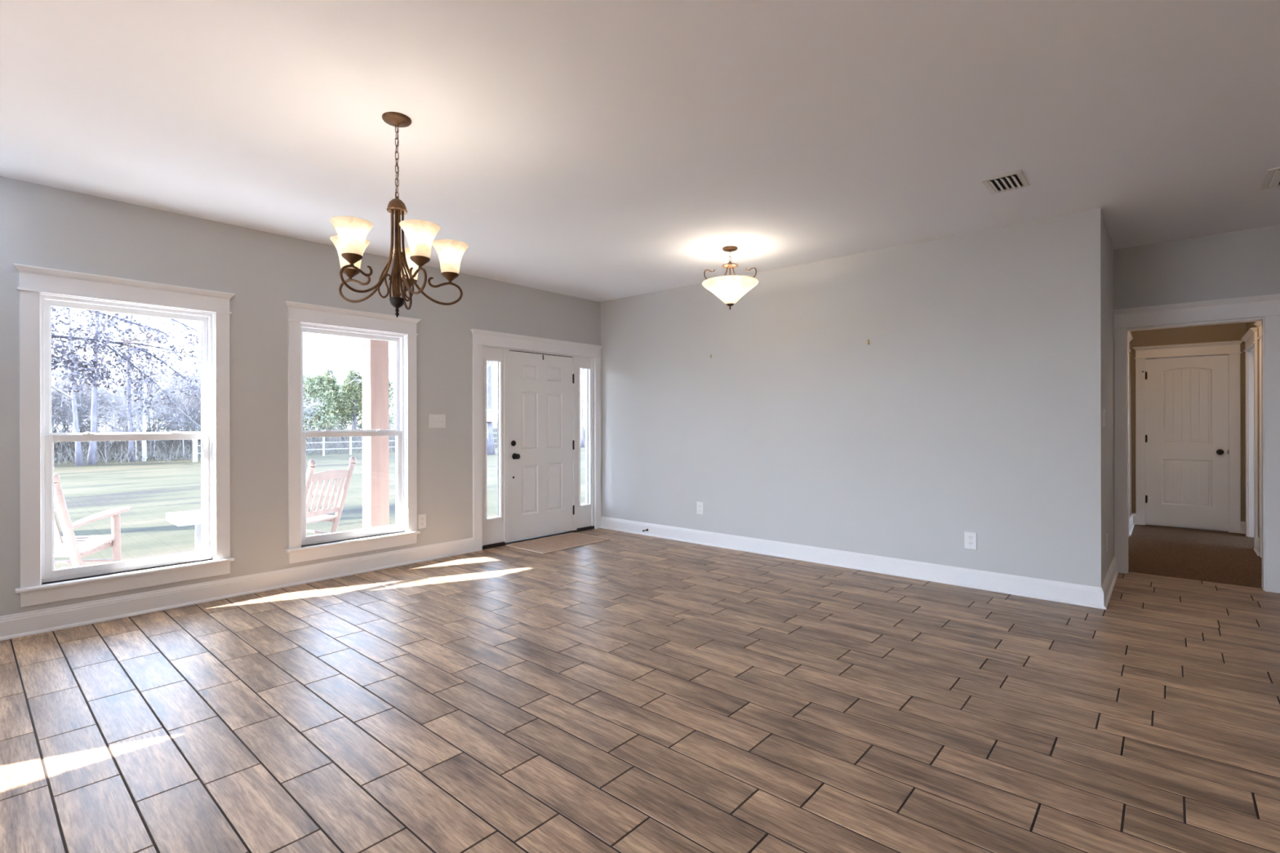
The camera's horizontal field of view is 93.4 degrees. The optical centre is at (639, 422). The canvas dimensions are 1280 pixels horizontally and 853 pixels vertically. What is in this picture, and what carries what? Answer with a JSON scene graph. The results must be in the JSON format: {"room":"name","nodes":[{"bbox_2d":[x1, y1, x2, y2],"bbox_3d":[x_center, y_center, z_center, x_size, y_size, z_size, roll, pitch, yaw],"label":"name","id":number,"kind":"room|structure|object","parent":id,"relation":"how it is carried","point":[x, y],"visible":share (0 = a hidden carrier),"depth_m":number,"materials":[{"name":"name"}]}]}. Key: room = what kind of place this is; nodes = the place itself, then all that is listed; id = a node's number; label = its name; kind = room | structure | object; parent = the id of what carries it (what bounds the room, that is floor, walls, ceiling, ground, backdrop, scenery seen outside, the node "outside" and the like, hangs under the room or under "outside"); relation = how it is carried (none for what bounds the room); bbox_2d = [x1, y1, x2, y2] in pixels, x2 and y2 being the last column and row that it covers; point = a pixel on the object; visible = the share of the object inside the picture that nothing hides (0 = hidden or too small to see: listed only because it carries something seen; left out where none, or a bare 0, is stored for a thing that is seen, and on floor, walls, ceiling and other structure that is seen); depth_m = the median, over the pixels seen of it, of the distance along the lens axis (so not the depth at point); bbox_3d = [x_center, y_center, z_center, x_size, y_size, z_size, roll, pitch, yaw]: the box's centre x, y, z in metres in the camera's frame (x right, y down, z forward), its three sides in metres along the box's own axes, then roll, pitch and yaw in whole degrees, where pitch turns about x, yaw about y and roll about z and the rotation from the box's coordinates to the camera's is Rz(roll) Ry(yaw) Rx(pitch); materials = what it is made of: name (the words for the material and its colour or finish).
{"room":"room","nodes":[
{"label":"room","id":0,"kind":"room"},
{"bbox_2d":[0,176,600,616],"bbox_3d":[-2.266,0.040,5.401,0.140,3.203,5.540,0,0,41],"label":"wall","id":1,"kind":"structure","parent":0,"point":[43,226],"depth_m":4.58,"materials":[{"name":"grey paint"}]},
{"bbox_2d":[13,263,235,607],"bbox_3d":[-3.408,0.082,4.057,0.187,2.052,1.131,0,0,41],"label":"window","id":2,"kind":"structure","parent":1,"relation":"in","point":[40,289],"depth_m":3.91,"materials":[{"name":"white wood"}]},
{"bbox_2d":[0,537,474,640],"bbox_3d":[-2.838,1.213,4.618,0.030,0.139,3.606,0,0,41],"label":"baseboard","id":3,"kind":"structure","parent":1,"relation":"attached to","point":[58,618],"depth_m":4.32,"materials":[{"name":"white wood"}]},
{"bbox_2d":[284,300,421,564],"bbox_3d":[-2.441,0.080,5.158,0.187,2.052,1.122,0,0,41],"label":"window","id":4,"kind":"structure","parent":1,"relation":"in","point":[302,317],"depth_m":5.14,"materials":[{"name":"white wood"}]},
{"bbox_2d":[417,513,426,528],"bbox_3d":[-2.014,0.913,5.572,0.009,0.131,0.082,0,0,41],"label":"wall outlet","id":5,"kind":"object","parent":1,"relation":"attached to","point":[421,517],"visible":1,"depth_m":5.57,"materials":[{"name":"white plastic"}]},
{"bbox_2d":[429,413,445,427],"bbox_3d":[-1.907,-0.013,5.690,0.018,0.130,0.170,0,0,41],"label":"switch plate","id":6,"kind":"object","parent":1,"relation":"attached to","point":[435,420],"visible":1,"depth_m":5.69,"materials":[{"name":"white plastic"}]},
{"bbox_2d":[470,328,603,551],"bbox_3d":[-1.116,0.177,6.671,0.192,2.205,1.811,0,0,41],"label":"door","id":7,"kind":"structure","parent":1,"relation":"in","point":[539,392],"depth_m":6.62,"materials":[{"name":"white wood"}]},
{"bbox_2d":[0,524,1279,852],"bbox_3d":[1.903,1.331,2.499,10.050,0.124,14.524,0,0,41],"label":"floor","id":8,"kind":"structure","parent":0,"point":[627,692],"depth_m":2.65,"materials":[{"name":"brown tile"}]},
{"bbox_2d":[506,532,609,554],"bbox_3d":[-0.858,1.272,6.401,0.611,0.015,0.947,0,0,41],"label":"door mat","id":9,"kind":"object","parent":8,"relation":"on","point":[544,545],"visible":1,"depth_m":6.35,"materials":[{"name":"beige fabric"}]},
{"bbox_2d":[0,0,1279,302],"bbox_3d":[1.918,-1.545,2.364,10.440,0.150,14.700,0,0,41],"label":"ceiling","id":10,"kind":"structure","parent":0,"point":[596,150],"depth_m":2.90,"materials":[{"name":"white paint"}]},
{"bbox_2d":[329,111,468,317],"bbox_3d":[-1.159,-0.985,2.886,0.632,0.958,0.646,0,0,41],"label":"chandelier","id":11,"kind":"object","parent":10,"relation":"hanging from","point":[350,242],"visible":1,"depth_m":2.87,"materials":[{"name":"brown metal"}]},
{"bbox_2d":[702,245,758,310],"bbox_3d":[0.762,-1.206,5.063,0.480,0.522,0.468,0,0,41],"label":"pendant light","id":12,"kind":"object","parent":10,"relation":"hanging from","point":[730,289],"visible":1,"depth_m":4.96,"materials":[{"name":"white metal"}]},
{"bbox_2d":[981,170,1029,194],"bbox_3d":[2.236,-1.460,3.687,0.208,0.021,0.290,0,0,41],"label":"ceiling vent","id":13,"kind":"object","parent":10,"relation":"in","point":[1016,180],"visible":1,"depth_m":3.67,"materials":[{"name":"white metal"}]},
{"bbox_2d":[1260,167,1279,190],"bbox_3d":[3.920,-1.463,3.530,0.370,0.021,0.395,0,0,41],"label":"ceiling vent","id":14,"kind":"object","parent":10,"relation":"in","point":[1272,179],"visible":1,"depth_m":3.63,"materials":[{"name":"white metal"}]},
{"bbox_2d":[600,212,1079,584],"bbox_3d":[1.336,-0.137,5.817,4.724,2.863,0.120,0,0,41],"label":"wall","id":15,"kind":"structure","parent":0,"point":[958,414],"depth_m":5.15,"materials":[{"name":"grey paint"}]},
{"bbox_2d":[697,502,703,515],"bbox_3d":[0.632,0.904,6.351,0.086,0.131,0.009,0,0,41],"label":"wall outlet","id":16,"kind":"object","parent":15,"relation":"attached to","point":[700,504],"visible":1,"depth_m":6.34,"materials":[{"name":"white plastic"}]},
{"bbox_2d":[600,516,1106,609],"bbox_3d":[1.353,1.205,5.705,4.854,0.139,0.030,0,0,41],"label":"baseboard","id":17,"kind":"structure","parent":15,"relation":"attached to","point":[1040,588],"depth_m":5.07,"materials":[{"name":"white wood"}]},
{"bbox_2d":[964,531,977,549],"bbox_3d":[2.556,0.912,4.662,0.086,0.131,0.009,0,0,41],"label":"wall outlet","id":18,"kind":"object","parent":15,"relation":"attached to","point":[970,538],"visible":1,"depth_m":4.66,"materials":[{"name":"white plastic"}]},
{"bbox_2d":[1079,208,1131,587],"bbox_3d":[4.594,-0.143,5.858,0.120,2.863,4.480,0,0,41],"label":"wall","id":19,"kind":"structure","parent":0,"point":[1096,330],"depth_m":4.19,"materials":[{"name":"grey paint"}]},
{"bbox_2d":[1102,408,1106,426],"bbox_3d":[3.307,-0.034,4.287,0.018,0.125,0.078,0,0,41],"label":"switch plate","id":20,"kind":"object","parent":19,"relation":"attached to","point":[1104,418],"visible":1,"depth_m":4.27,"materials":[{"name":"white plastic"}]},
{"bbox_2d":[1106,533,1107,552],"bbox_3d":[3.470,0.895,4.478,0.009,0.131,0.086,0,0,41],"label":"wall outlet","id":21,"kind":"object","parent":19,"relation":"attached to","point":[1106,534],"visible":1,"depth_m":4.46,"materials":[{"name":"white plastic"}]},
{"bbox_2d":[1101,555,1118,608],"bbox_3d":[3.596,1.201,4.604,0.030,0.139,1.335,0,0,41],"label":"baseboard","id":22,"kind":"structure","parent":19,"relation":"attached to","point":[1108,585],"depth_m":4.52,"materials":[{"name":"white wood"}]},
{"bbox_2d":[1128,331,1133,537],"bbox_3d":[5.087,0.163,6.381,0.174,2.201,1.045,0,0,41],"label":"door frame","id":23,"kind":"structure","parent":19,"relation":"attached to","point":[1130,336],"depth_m":6.65,"materials":[{"name":"white wood"}]},
{"bbox_2d":[1129,513,1134,535],"bbox_3d":[5.783,1.196,7.096,0.030,0.139,0.994,0,0,41],"label":"baseboard","id":24,"kind":"structure","parent":19,"relation":"attached to","point":[1131,524],"depth_m":7.13,"materials":[{"name":"white wood"}]},
{"bbox_2d":[1131,322,1246,521],"bbox_3d":[6.535,-0.147,7.215,1.246,2.863,0.120,0,0,41],"label":"wall","id":25,"kind":"structure","parent":0,"point":[1231,331],"depth_m":7.13,"materials":[{"name":"beige paint"}]},
{"bbox_2d":[1132,513,1135,524],"bbox_3d":[6.128,1.196,7.475,0.035,0.139,0.030,0,0,41],"label":"baseboard","id":26,"kind":"structure","parent":25,"relation":"attached to","point":[1133,514],"depth_m":7.47,"materials":[{"name":"white wood"}]},
{"bbox_2d":[1132,340,1243,533],"bbox_3d":[6.510,0.165,7.188,0.977,2.192,0.175,0,0,41],"label":"door","id":27,"kind":"structure","parent":25,"relation":"in","point":[1188,409],"depth_m":7.16,"materials":[{"name":"white wood"}]},
{"bbox_2d":[1240,521,1245,533],"bbox_3d":[6.848,1.194,6.843,0.039,0.139,0.030,0,0,41],"label":"baseboard","id":28,"kind":"structure","parent":25,"relation":"attached to","point":[1242,523],"depth_m":6.84,"materials":[{"name":"white wood"}]},
{"bbox_2d":[1113,224,1279,328],"bbox_3d":[6.011,-0.146,3.473,5.156,2.863,0.115,0,0,41],"label":"wall","id":29,"kind":"structure","parent":0,"point":[1246,263],"depth_m":4.78,"materials":[{"name":"grey paint"}]},
{"bbox_2d":[1113,293,1279,593],"bbox_3d":[4.437,0.157,4.822,1.006,2.222,0.170,0,0,41],"label":"door frame","id":30,"kind":"structure","parent":29,"relation":"attached to","point":[1267,307],"depth_m":4.63,"materials":[{"name":"white wood"}]},
{"bbox_2d":[1246,321,1259,537],"bbox_3d":[5.918,-0.146,5.655,0.115,2.863,3.039,0,0,41],"label":"wall","id":31,"kind":"structure","parent":0,"point":[1249,325],"depth_m":5.92,"materials":[{"name":"beige paint"}]},
{"bbox_2d":[1240,327,1257,548],"bbox_3d":[6.471,0.160,6.323,0.169,2.201,1.045,0,0,41],"label":"door frame","id":32,"kind":"structure","parent":31,"relation":"attached to","point":[1250,338],"depth_m":6.62,"materials":[{"name":"white wood"}]},
{"bbox_2d":[1253,536,1259,555],"bbox_3d":[5.987,1.196,5.841,0.030,0.139,0.380,0,0,41],"label":"baseboard","id":33,"kind":"structure","parent":31,"relation":"attached to","point":[1256,549],"depth_m":5.84,"materials":[{"name":"white wood"}]},
{"bbox_2d":[1253,320,1261,557],"bbox_3d":[5.568,0.162,5.293,0.169,2.201,1.045,0,0,41],"label":"door frame","id":34,"kind":"structure","parent":31,"relation":"attached to","point":[1258,324],"depth_m":5.64,"materials":[{"name":"white wood"}]},
{"label":"outside","id":35,"kind":"structure","parent":0,"visible":0},
{"bbox_3d":[-3.023,1.513,6.241,2.110,0.260,13.000,0,0,41],"label":"floor","id":36,"kind":"structure","parent":35,"visible":0},
{"bbox_2d":[53,472,130,568],"bbox_3d":[-4.540,0.875,4.648,0.643,1.027,1.078,0,0,-11],"label":"rocking chair","id":37,"kind":"object","parent":36,"relation":"on","point":[76,548],"visible":0.33,"depth_m":4.65,"materials":[{"name":"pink wood"}]},
{"bbox_2d":[165,510,200,551],"bbox_3d":[-4.089,1.120,5.792,0.480,0.530,0.660,0,0,41],"label":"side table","id":38,"kind":"object","parent":36,"relation":"on","point":[186,517],"visible":0.34,"depth_m":5.58,"materials":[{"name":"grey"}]},
{"bbox_2d":[306,456,355,533],"bbox_3d":[-3.412,0.869,6.130,1.077,1.033,0.643,0,0,16],"label":"rocking chair","id":39,"kind":"object","parent":36,"relation":"on","point":[312,517],"visible":0.46,"depth_m":6.12,"materials":[{"name":"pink wood"}]},
{"bbox_2d":[362,338,389,528],"bbox_3d":[-3.195,-0.117,7.286,0.224,3.000,0.226,0,0,41],"label":"porch post","id":40,"kind":"object","parent":36,"relation":"on","point":[375,399],"visible":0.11,"depth_m":7.21,"materials":[{"name":"pink wood"}]},
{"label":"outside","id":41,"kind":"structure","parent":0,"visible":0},
{"bbox_2d":[53,426,585,569],"bbox_3d":[-32.137,1.688,88.356,150.000,0.100,200.000,0,0,41],"label":"lawn","id":42,"kind":"structure","parent":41,"point":[152,489],"depth_m":13.61,"materials":[{"name":"green plant"}]},
{"bbox_2d":[59,313,162,360],"bbox_3d":[-25.204,-3.035,25.517,5.202,9.802,7.464,0,0,38],"label":"bare tree","id":43,"kind":"object","parent":42,"relation":"on","point":[95,313],"visible":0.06,"depth_m":27.27,"materials":[{"name":"grey plant"}]},
{"bbox_2d":[75,328,149,417],"bbox_3d":[-34.882,-2.332,40.252,4.024,8.400,7.597,0,0,-21],"label":"bare tree","id":44,"kind":"object","parent":42,"relation":"on","point":[115,329],"visible":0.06,"depth_m":39.33,"materials":[{"name":"grey plant"}]},
{"bbox_2d":[51,306,200,429],"bbox_3d":[-9.501,-1.678,8.763,6.272,6.867,2.392,0,0,-45],"label":"oak tree","id":45,"kind":"object","parent":42,"relation":"on","point":[104,344],"visible":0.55,"depth_m":9.83,"materials":[{"name":"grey plant"}]},
{"bbox_2d":[51,306,200,466],"bbox_3d":[-21.874,-3.463,23.531,8.340,10.478,9.729,0,0,41],"label":"bare tree","id":46,"kind":"object","parent":42,"relation":"on","point":[78,455],"visible":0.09,"depth_m":23.32,"materials":[{"name":"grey plant"}]},
{"bbox_2d":[51,311,200,464],"bbox_3d":[-20.748,-3.586,25.079,10.427,10.724,6.342,0,0,8],"label":"bare tree","id":47,"kind":"object","parent":42,"relation":"on","point":[91,456],"visible":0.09,"depth_m":24.07,"materials":[{"name":"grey plant"}]},
{"bbox_2d":[53,307,200,461],"bbox_3d":[-21.926,-3.413,25.835,5.129,10.576,7.324,0,0,26],"label":"bare tree","id":48,"kind":"object","parent":42,"relation":"on","point":[144,422],"visible":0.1,"depth_m":26.09,"materials":[{"name":"grey plant"}]},
{"bbox_2d":[54,311,200,462],"bbox_3d":[-22.272,-3.867,26.759,6.327,11.282,7.128,0,0,41],"label":"bare tree","id":49,"kind":"object","parent":42,"relation":"on","point":[131,446],"visible":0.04,"depth_m":25.80,"materials":[{"name":"grey plant"}]},
{"bbox_2d":[92,327,199,395],"bbox_3d":[-27.112,-1.828,33.328,5.990,7.297,4.175,0,0,-35],"label":"bare tree","id":50,"kind":"object","parent":42,"relation":"on","point":[117,327],"visible":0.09,"depth_m":33.17,"materials":[{"name":"grey plant"}]},
{"bbox_2d":[140,347,200,426],"bbox_3d":[-21.487,-0.974,29.315,2.800,5.512,5.286,0,0,6],"label":"bare tree","id":51,"kind":"object","parent":42,"relation":"on","point":[197,372],"visible":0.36,"depth_m":28.44,"materials":[{"name":"grey plant"}]},
{"bbox_2d":[146,374,199,447],"bbox_3d":[-28.072,-0.583,36.469,3.175,4.891,2.643,0,0,-27],"label":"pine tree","id":52,"kind":"object","parent":42,"relation":"on","point":[172,375],"visible":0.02,"depth_m":36.25,"materials":[{"name":"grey plant"}]},
{"bbox_2d":[146,315,200,402],"bbox_3d":[-24.036,-2.874,34.157,5.169,9.463,7.417,0,0,-12],"label":"bare tree","id":53,"kind":"object","parent":42,"relation":"on","point":[147,316],"visible":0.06,"depth_m":32.10,"materials":[{"name":"grey plant"}]},
{"bbox_2d":[51,341,327,460],"bbox_3d":[-24.757,-1.116,29.588,11.152,6.001,18.202,0,0,41],"label":"trees","id":54,"kind":"object","parent":42,"relation":"on","point":[108,400],"visible":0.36,"depth_m":28.02,"materials":[{"name":"grey plant"}]},
{"bbox_2d":[302,357,314,413],"bbox_3d":[-21.989,-1.510,36.243,3.189,6.633,6.021,0,0,6],"label":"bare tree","id":55,"kind":"object","parent":42,"relation":"on","point":[306,357],"visible":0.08,"depth_m":37.77,"materials":[{"name":"grey plant"}]},
{"bbox_2d":[51,410,585,464],"bbox_3d":[-18.356,0.308,45.631,52.852,2.748,26.018,0,0,-45],"label":"undergrowth","id":56,"kind":"object","parent":42,"relation":"on","point":[123,448],"visible":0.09,"depth_m":29.86,"materials":[{"name":"green plant"}]},
{"bbox_2d":[302,373,335,448],"bbox_3d":[-21.921,-0.721,39.857,2.789,5.163,3.352,0,0,24],"label":"pine tree","id":57,"kind":"object","parent":42,"relation":"on","point":[310,382],"visible":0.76,"depth_m":39.81,"materials":[{"name":"green plant"}]},
{"bbox_2d":[302,373,342,442],"bbox_3d":[-21.841,-0.796,41.055,2.877,5.326,3.457,0,0,-24],"label":"pine tree","id":58,"kind":"object","parent":42,"relation":"on","point":[322,380],"visible":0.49,"depth_m":41.04,"materials":[{"name":"green plant"}]},
{"bbox_2d":[302,375,346,430],"bbox_3d":[-25.413,-1.006,48.415,3.791,5.786,3.571,0,0,-15],"label":"pine tree","id":59,"kind":"object","parent":42,"relation":"on","point":[322,375],"visible":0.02,"depth_m":48.66,"materials":[{"name":"green plant"}]},
{"bbox_2d":[305,374,351,430],"bbox_3d":[-23.100,-0.883,44.544,3.401,5.511,3.610,0,0,-24],"label":"pine tree","id":60,"kind":"object","parent":42,"relation":"on","point":[335,388],"visible":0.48,"depth_m":44.54,"materials":[{"name":"green plant"}]},
{"bbox_2d":[315,362,348,408],"bbox_3d":[-26.801,-1.649,52.119,4.762,6.924,4.800,0,0,27],"label":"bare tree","id":61,"kind":"object","parent":42,"relation":"on","point":[326,362],"visible":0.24,"depth_m":51.08,"materials":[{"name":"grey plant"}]},
{"bbox_2d":[322,367,351,428],"bbox_3d":[-26.995,-1.502,52.817,4.353,6.866,3.851,0,0,-43],"label":"pine tree","id":62,"kind":"object","parent":42,"relation":"on","point":[327,372],"visible":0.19,"depth_m":52.67,"materials":[{"name":"green plant"}]},
{"bbox_2d":[192,432,497,462],"bbox_3d":[-11.677,1.109,33.981,0.150,1.280,22.225,0,0,41],"label":"fence","id":63,"kind":"object","parent":42,"relation":"on","point":[195,445],"visible":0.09,"depth_m":29.56,"materials":[{"name":"white wood"}]},
{"bbox_2d":[333,370,362,445],"bbox_3d":[-21.166,-1.100,44.983,3.881,5.978,3.230,0,0,17],"label":"pine tree","id":64,"kind":"object","parent":42,"relation":"on","point":[356,394],"visible":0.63,"depth_m":44.62,"materials":[{"name":"green plant"}]},
{"bbox_2d":[334,368,362,440],"bbox_3d":[-22.540,-1.223,47.300,3.377,6.250,4.057,0,0,15],"label":"pine tree","id":65,"kind":"object","parent":42,"relation":"on","point":[348,375],"visible":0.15,"depth_m":46.87,"materials":[{"name":"green plant"}]},
{"bbox_2d":[339,367,362,426],"bbox_3d":[-26.345,-1.593,55.130,3.817,7.065,4.586,0,0,28],"label":"pine tree","id":66,"kind":"object","parent":42,"relation":"on","point":[351,367],"visible":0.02,"depth_m":54.90,"materials":[{"name":"green plant"}]},
{"bbox_2d":[348,337,394,421],"bbox_3d":[-16.686,-2.523,39.863,4.868,8.575,9.434,0,0,-28],"label":"bare tree","id":67,"kind":"object","parent":42,"relation":"on","point":[391,365],"visible":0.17,"depth_m":40.23,"materials":[{"name":"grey plant"}]},
{"bbox_2d":[388,378,394,428],"bbox_3d":[-19.674,-0.889,47.361,3.401,5.511,3.610,0,0,43],"label":"pine tree","id":68,"kind":"object","parent":42,"relation":"on","point":[390,384],"visible":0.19,"depth_m":47.29,"materials":[{"name":"green plant"}]},
{"bbox_2d":[389,404,394,428],"bbox_3d":[-22.354,-0.373,53.471,2.888,4.409,2.721,0,0,-15],"label":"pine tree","id":69,"kind":"object","parent":42,"relation":"on","point":[389,405],"visible":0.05,"depth_m":53.38,"materials":[{"name":"green plant"}]},
{"bbox_2d":[486,360,495,454],"bbox_3d":[-7.572,-4.549,30.880,10.161,12.604,5.688,0,0,36],"label":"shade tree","id":70,"kind":"object","parent":42,"relation":"on","point":[490,440],"visible":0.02,"depth_m":30.76,"materials":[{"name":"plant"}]},
{"bbox_2d":[486,409,494,422],"bbox_3d":[-7.660,-0.343,30.653,0.560,0.590,0.480,0,0,-14],"label":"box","id":71,"kind":"object","parent":70,"relation":"attached to","point":[490,413],"visible":0.87,"depth_m":30.51,"materials":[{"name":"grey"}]},
{"bbox_2d":[492,381,497,431],"bbox_3d":[-17.691,-1.689,73.868,3.224,6.989,6.086,0,0,-25],"label":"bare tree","id":72,"kind":"object","parent":42,"relation":"on","point":[494,397],"visible":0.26,"depth_m":73.20,"materials":[{"name":"grey plant"}]},
{"bbox_2d":[580,368,585,447],"bbox_3d":[-3.041,-3.606,40.751,7.728,10.687,9.053,0,0,-36],"label":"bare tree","id":73,"kind":"object","parent":42,"relation":"on","point":[582,441],"visible":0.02,"depth_m":40.13,"materials":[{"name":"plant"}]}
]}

